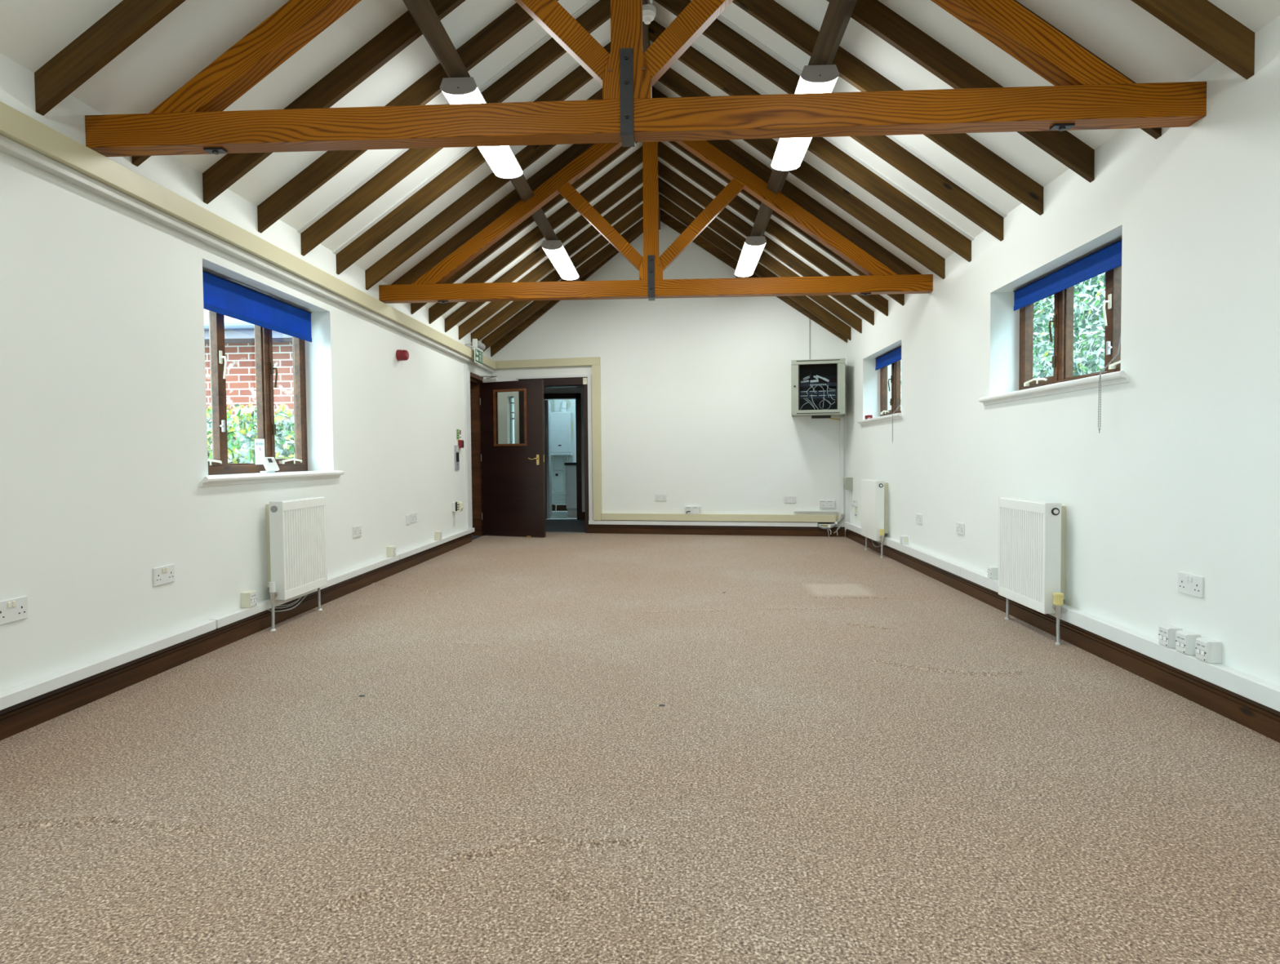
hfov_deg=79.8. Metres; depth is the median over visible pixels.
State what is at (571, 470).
base cabinet
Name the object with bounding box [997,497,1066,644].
radiator
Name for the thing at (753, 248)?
ceiling light
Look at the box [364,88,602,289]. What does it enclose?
rafter
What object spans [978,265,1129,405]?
window
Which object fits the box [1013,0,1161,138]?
rafter
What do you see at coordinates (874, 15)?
rafter
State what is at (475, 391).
trim
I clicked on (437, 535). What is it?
outlet box
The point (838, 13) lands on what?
purlin
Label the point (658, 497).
double socket
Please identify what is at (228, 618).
cable trunking
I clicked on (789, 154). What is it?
ceiling light
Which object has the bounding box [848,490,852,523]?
cable trunking
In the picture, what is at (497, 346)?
rafter
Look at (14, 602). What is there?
rocker switch
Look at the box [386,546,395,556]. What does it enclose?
outlet box
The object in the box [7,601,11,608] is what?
rocker switch
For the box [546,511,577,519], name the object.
floor
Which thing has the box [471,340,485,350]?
light
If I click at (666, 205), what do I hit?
rafter
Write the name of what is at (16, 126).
cable trunking
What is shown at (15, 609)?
double socket
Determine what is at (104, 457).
wall
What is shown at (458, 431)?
notice
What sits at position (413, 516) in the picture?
double socket
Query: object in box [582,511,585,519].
baseboard
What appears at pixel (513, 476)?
door
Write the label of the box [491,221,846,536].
wall
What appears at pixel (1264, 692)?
cable trunking
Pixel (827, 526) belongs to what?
cable bundle
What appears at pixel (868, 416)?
box
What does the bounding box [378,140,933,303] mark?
roof truss
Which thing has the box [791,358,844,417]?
upper cabinet
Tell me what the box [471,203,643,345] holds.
rafter
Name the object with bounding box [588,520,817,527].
cable trunking
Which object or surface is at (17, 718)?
baseboard
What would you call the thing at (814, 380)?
adapter
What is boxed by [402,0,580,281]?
purlin
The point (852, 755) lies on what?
floor
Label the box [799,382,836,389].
panel
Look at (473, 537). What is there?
baseboard
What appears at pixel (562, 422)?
boiler
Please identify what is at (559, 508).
baseboard
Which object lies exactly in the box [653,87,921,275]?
rafter
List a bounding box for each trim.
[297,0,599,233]
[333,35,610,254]
[443,164,643,319]
[470,372,485,535]
[518,377,589,533]
[543,393,582,519]
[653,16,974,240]
[657,158,875,311]
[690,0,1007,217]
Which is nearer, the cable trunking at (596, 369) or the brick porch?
the brick porch
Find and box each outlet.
[685,506,699,514]
[819,500,835,507]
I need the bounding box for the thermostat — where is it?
[260,457,279,473]
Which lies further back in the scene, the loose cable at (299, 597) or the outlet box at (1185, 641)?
the loose cable at (299, 597)
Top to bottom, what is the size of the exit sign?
0.272 m
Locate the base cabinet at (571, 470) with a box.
[565,465,577,516]
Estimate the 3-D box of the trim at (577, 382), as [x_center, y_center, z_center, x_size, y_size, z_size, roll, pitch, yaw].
[-1.115,-0.352,10.255,0.952,2.040,0.262,0,2,13]
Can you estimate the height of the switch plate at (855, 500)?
0.072 m
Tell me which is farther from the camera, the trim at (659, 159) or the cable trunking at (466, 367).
the cable trunking at (466, 367)
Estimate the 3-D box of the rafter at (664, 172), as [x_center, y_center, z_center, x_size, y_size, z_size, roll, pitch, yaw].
[1.313,-2.515,8.033,2.249,1.769,0.038,0,2,3]
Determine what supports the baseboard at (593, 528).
attached to the wall at (695, 393)
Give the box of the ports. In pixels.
[808,382,832,386]
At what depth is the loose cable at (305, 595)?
4.79 m
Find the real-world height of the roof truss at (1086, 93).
1.604 m
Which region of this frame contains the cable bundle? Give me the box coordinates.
[817,513,844,537]
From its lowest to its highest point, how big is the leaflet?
0.163 m
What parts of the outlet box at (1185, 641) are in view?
plate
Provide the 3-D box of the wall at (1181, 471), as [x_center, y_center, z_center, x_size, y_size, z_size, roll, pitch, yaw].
[2.375,-0.414,3.433,0.265,2.560,12.300,0,2,3]
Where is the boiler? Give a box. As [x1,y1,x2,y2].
[551,399,573,455]
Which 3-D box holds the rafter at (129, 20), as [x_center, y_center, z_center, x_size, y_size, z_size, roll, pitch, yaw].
[-1.214,-2.320,2.889,2.249,1.769,0.038,0,2,3]
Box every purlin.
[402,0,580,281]
[735,0,857,278]
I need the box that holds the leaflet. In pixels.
[254,438,264,464]
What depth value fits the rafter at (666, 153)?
7.49 m
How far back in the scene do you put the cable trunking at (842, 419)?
9.29 m
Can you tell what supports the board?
attached to the ceiling
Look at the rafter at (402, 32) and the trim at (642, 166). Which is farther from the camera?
the trim at (642, 166)
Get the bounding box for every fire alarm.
[395,349,408,360]
[582,377,586,384]
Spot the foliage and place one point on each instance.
(1089, 295)
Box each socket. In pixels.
[0,595,27,625]
[152,564,174,586]
[352,524,361,537]
[410,512,417,522]
[452,502,455,511]
[654,493,666,501]
[783,496,795,502]
[915,513,922,524]
[955,522,964,535]
[1177,571,1204,598]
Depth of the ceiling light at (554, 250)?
7.82 m
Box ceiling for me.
[0,0,1279,340]
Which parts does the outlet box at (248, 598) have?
plate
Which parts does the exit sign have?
plate, sign plate, green panel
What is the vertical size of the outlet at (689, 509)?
0.092 m
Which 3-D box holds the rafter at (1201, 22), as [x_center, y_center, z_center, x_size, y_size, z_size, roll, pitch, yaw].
[1.073,-2.336,2.787,2.249,1.769,0.038,0,2,3]
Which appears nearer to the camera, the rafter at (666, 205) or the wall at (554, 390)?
the rafter at (666, 205)
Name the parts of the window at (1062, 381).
sash, handle, sill, frame, handle, sash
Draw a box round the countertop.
[564,462,576,465]
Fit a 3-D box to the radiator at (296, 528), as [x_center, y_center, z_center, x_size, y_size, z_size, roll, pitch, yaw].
[-2.164,0.484,4.783,0.136,0.755,0.631,0,2,3]
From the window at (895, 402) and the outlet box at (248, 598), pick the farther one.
the window at (895, 402)
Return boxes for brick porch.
[203,308,294,457]
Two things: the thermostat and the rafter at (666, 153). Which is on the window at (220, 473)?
the thermostat
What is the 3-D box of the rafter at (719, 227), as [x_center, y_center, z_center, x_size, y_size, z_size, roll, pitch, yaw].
[1.337,-2.533,8.557,2.249,1.769,0.038,0,2,3]
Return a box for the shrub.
[206,401,294,463]
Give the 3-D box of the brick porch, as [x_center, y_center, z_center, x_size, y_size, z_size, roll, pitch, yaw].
[-4.164,-0.969,8.436,3.520,3.850,1.670,0,2,3]
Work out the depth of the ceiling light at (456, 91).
4.23 m
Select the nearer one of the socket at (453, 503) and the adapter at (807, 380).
the socket at (453, 503)
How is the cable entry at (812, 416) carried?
attached to the upper cabinet at (833, 369)
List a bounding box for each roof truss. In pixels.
[84,0,1206,156]
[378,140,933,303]
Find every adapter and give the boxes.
[455,501,463,511]
[800,379,808,383]
[809,379,818,382]
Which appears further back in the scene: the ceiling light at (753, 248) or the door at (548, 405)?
the door at (548, 405)
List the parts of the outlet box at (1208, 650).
plate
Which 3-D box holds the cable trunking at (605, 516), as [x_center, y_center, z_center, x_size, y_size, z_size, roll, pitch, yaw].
[0.944,0.448,9.667,2.959,0.088,0.051,0,2,13]
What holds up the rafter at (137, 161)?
attached to the ceiling
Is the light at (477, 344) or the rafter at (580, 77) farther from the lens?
the light at (477, 344)
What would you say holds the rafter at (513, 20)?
attached to the ceiling
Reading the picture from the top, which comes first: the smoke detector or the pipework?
the smoke detector
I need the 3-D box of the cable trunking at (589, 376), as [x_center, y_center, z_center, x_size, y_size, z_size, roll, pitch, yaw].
[-0.651,-0.450,10.013,0.052,1.900,0.020,0,2,13]
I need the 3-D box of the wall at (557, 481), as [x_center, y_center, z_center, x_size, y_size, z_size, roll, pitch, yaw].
[-1.308,-0.710,14.109,1.900,2.500,0.100,0,2,3]
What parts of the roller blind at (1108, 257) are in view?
rail, bead chain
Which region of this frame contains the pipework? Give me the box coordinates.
[549,400,573,511]
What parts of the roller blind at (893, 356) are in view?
rail, bead chain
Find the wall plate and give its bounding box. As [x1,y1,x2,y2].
[405,514,410,524]
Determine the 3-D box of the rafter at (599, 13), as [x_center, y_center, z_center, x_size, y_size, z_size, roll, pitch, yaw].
[-1.118,-2.391,4.988,2.249,1.769,0.038,0,2,3]
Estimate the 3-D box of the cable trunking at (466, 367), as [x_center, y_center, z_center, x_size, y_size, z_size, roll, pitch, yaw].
[-2.031,-0.417,9.053,0.022,1.932,0.190,0,2,3]
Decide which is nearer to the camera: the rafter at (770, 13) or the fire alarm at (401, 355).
the rafter at (770, 13)
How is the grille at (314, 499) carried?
attached to the radiator at (296, 528)
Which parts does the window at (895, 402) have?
sill, sash, handle, frame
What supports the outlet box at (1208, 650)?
on the cable trunking at (1264, 692)
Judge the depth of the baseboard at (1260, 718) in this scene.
3.54 m
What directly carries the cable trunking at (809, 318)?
attached to the wall at (695, 393)
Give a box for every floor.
[0,532,1279,963]
[545,519,585,532]
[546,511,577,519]
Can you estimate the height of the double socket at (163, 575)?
0.086 m
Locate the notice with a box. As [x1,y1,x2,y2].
[455,428,461,443]
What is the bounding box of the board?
[642,0,660,229]
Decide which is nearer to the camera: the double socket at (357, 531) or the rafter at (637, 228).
the double socket at (357, 531)
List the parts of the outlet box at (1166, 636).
plate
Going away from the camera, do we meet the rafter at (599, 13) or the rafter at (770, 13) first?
the rafter at (770, 13)
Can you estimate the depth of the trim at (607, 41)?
5.48 m
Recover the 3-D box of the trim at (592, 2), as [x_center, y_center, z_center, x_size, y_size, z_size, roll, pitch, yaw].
[-1.125,-2.452,4.940,2.239,1.622,0.050,0,2,3]
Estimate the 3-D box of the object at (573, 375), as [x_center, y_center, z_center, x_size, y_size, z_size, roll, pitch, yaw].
[-1.165,-1.384,10.097,0.984,0.030,0.021,0,2,13]
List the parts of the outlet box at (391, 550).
plate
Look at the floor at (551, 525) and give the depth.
11.24 m
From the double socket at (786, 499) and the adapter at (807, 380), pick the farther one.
the double socket at (786, 499)
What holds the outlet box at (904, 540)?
on the cable trunking at (944, 564)
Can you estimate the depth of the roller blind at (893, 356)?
7.80 m
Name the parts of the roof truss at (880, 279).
bolt plate, king post, bolt plate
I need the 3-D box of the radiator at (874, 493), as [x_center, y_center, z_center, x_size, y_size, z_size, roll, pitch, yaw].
[2.377,0.351,7.727,0.137,0.742,0.658,0,2,3]
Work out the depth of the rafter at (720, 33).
4.86 m
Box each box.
[240,591,256,608]
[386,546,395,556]
[434,531,441,540]
[843,477,853,490]
[864,414,872,419]
[899,535,908,544]
[987,565,998,579]
[1158,624,1182,648]
[1175,631,1200,655]
[1195,637,1222,663]
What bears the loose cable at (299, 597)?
hanging from the cable trunking at (228, 618)
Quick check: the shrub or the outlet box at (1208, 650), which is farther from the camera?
the shrub
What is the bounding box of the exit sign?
[465,338,485,365]
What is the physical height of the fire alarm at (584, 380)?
0.085 m
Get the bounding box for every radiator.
[265,496,327,631]
[861,479,888,557]
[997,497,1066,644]
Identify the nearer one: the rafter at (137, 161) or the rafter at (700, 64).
the rafter at (137, 161)
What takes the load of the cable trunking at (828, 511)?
attached to the wall at (695, 393)
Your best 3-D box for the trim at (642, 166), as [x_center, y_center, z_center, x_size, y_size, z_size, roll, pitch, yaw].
[-0.981,-2.559,8.087,2.239,1.622,0.050,0,2,3]
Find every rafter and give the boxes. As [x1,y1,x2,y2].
[34,0,186,115]
[132,155,151,166]
[202,0,466,204]
[257,0,558,232]
[300,0,610,256]
[336,41,610,275]
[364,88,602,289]
[391,143,594,284]
[410,142,637,314]
[428,146,642,324]
[444,168,643,332]
[458,186,643,339]
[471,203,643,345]
[481,218,643,351]
[490,231,643,356]
[648,20,971,262]
[653,0,1003,241]
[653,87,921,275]
[657,67,945,279]
[657,141,888,316]
[657,160,874,325]
[657,177,862,333]
[659,194,851,340]
[660,209,847,342]
[667,141,904,306]
[732,0,1043,215]
[826,0,1094,182]
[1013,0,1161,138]
[1130,0,1254,79]
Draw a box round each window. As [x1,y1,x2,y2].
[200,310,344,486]
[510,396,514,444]
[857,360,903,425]
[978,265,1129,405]
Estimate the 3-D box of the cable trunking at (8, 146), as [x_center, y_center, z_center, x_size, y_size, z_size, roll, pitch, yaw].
[-2.263,-1.263,3.852,0.050,0.040,12.770,0,2,3]
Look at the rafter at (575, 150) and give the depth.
6.56 m
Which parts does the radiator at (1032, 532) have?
panel, panel, panel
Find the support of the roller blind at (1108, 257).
attached to the window at (1062, 381)
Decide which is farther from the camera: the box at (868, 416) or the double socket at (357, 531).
the box at (868, 416)
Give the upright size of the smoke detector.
0.085 m
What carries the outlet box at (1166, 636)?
on the cable trunking at (1264, 692)
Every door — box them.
[478,375,546,537]
[545,400,554,518]
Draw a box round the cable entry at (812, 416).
[811,415,831,418]
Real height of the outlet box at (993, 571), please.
0.076 m
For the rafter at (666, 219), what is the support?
attached to the ceiling
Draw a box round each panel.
[453,445,459,470]
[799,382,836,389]
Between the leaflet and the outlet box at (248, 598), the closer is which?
the outlet box at (248, 598)
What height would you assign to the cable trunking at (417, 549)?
0.047 m
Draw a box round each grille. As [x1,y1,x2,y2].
[275,496,324,502]
[1000,497,1055,503]
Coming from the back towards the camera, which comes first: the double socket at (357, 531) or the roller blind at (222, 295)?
the double socket at (357, 531)
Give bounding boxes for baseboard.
[0,533,471,740]
[471,535,482,540]
[551,504,567,511]
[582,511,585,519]
[588,524,844,537]
[845,528,1279,742]
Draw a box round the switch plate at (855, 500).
[853,499,857,506]
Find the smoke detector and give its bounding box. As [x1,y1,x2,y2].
[642,4,656,24]
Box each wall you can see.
[0,53,491,693]
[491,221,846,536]
[543,386,585,511]
[548,399,576,511]
[846,15,1279,685]
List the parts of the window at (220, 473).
sash, handle, frame, sill, handle, sash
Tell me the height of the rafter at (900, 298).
1.769 m
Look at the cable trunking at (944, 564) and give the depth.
6.39 m
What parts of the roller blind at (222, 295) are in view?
rail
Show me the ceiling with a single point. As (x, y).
(1122, 33)
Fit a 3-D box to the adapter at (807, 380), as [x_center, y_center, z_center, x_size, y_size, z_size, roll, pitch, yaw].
[1.949,-1.188,9.066,0.102,0.038,0.030,0,2,13]
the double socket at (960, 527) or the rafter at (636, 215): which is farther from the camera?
the rafter at (636, 215)
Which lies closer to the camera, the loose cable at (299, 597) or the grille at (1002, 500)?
the grille at (1002, 500)
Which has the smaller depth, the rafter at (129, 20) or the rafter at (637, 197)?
the rafter at (129, 20)
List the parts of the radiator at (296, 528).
panel, panel, panel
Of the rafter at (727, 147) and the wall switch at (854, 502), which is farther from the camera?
the wall switch at (854, 502)
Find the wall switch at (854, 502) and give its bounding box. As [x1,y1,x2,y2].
[851,499,857,506]
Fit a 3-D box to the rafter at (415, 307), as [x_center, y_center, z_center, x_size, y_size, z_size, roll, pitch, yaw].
[-1.022,-2.462,7.086,2.249,1.769,0.038,0,2,3]
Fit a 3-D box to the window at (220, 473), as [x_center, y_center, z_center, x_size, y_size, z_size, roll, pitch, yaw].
[-2.348,-0.596,4.755,0.306,1.190,1.630,0,2,3]
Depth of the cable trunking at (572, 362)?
10.06 m
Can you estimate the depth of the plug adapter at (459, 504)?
8.44 m
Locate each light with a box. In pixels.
[440,76,486,104]
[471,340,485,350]
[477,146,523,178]
[541,240,578,279]
[734,235,766,277]
[770,137,812,171]
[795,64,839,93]
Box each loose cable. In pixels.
[266,595,306,612]
[274,596,302,608]
[276,597,300,606]
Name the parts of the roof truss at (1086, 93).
bolt plate, king post, bolt plate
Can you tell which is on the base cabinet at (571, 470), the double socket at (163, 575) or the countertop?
the countertop
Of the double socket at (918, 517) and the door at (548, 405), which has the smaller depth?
the double socket at (918, 517)
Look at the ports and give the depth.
8.99 m
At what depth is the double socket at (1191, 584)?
3.09 m
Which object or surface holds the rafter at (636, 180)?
attached to the ceiling
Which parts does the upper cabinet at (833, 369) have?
patch panel, patch panel, panel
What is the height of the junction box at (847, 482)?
0.155 m
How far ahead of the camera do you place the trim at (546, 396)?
12.22 m
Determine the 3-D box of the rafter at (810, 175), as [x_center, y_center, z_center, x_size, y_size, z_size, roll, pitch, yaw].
[1.217,-2.443,5.934,2.249,1.769,0.038,0,2,3]
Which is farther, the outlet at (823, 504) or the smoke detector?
the outlet at (823, 504)
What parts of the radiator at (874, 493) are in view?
panel, panel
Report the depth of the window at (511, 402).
10.37 m
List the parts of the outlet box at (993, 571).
plate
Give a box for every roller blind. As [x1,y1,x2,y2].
[202,269,311,342]
[875,346,901,443]
[1013,237,1122,433]
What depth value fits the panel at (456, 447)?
8.55 m
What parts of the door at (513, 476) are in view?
closer arm, handle plate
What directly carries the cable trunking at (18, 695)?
attached to the wall at (104, 457)
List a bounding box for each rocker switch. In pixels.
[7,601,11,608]
[12,600,16,607]
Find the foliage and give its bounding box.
[887,272,1105,410]
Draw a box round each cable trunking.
[0,101,496,369]
[0,134,493,373]
[0,620,216,710]
[208,554,399,628]
[395,527,474,559]
[463,363,472,528]
[494,356,599,368]
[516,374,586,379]
[586,374,593,519]
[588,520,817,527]
[591,364,601,520]
[601,512,835,522]
[793,510,837,512]
[808,318,809,359]
[840,417,844,514]
[844,522,966,577]
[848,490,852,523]
[960,567,1279,711]
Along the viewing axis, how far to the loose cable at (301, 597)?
4.77 m

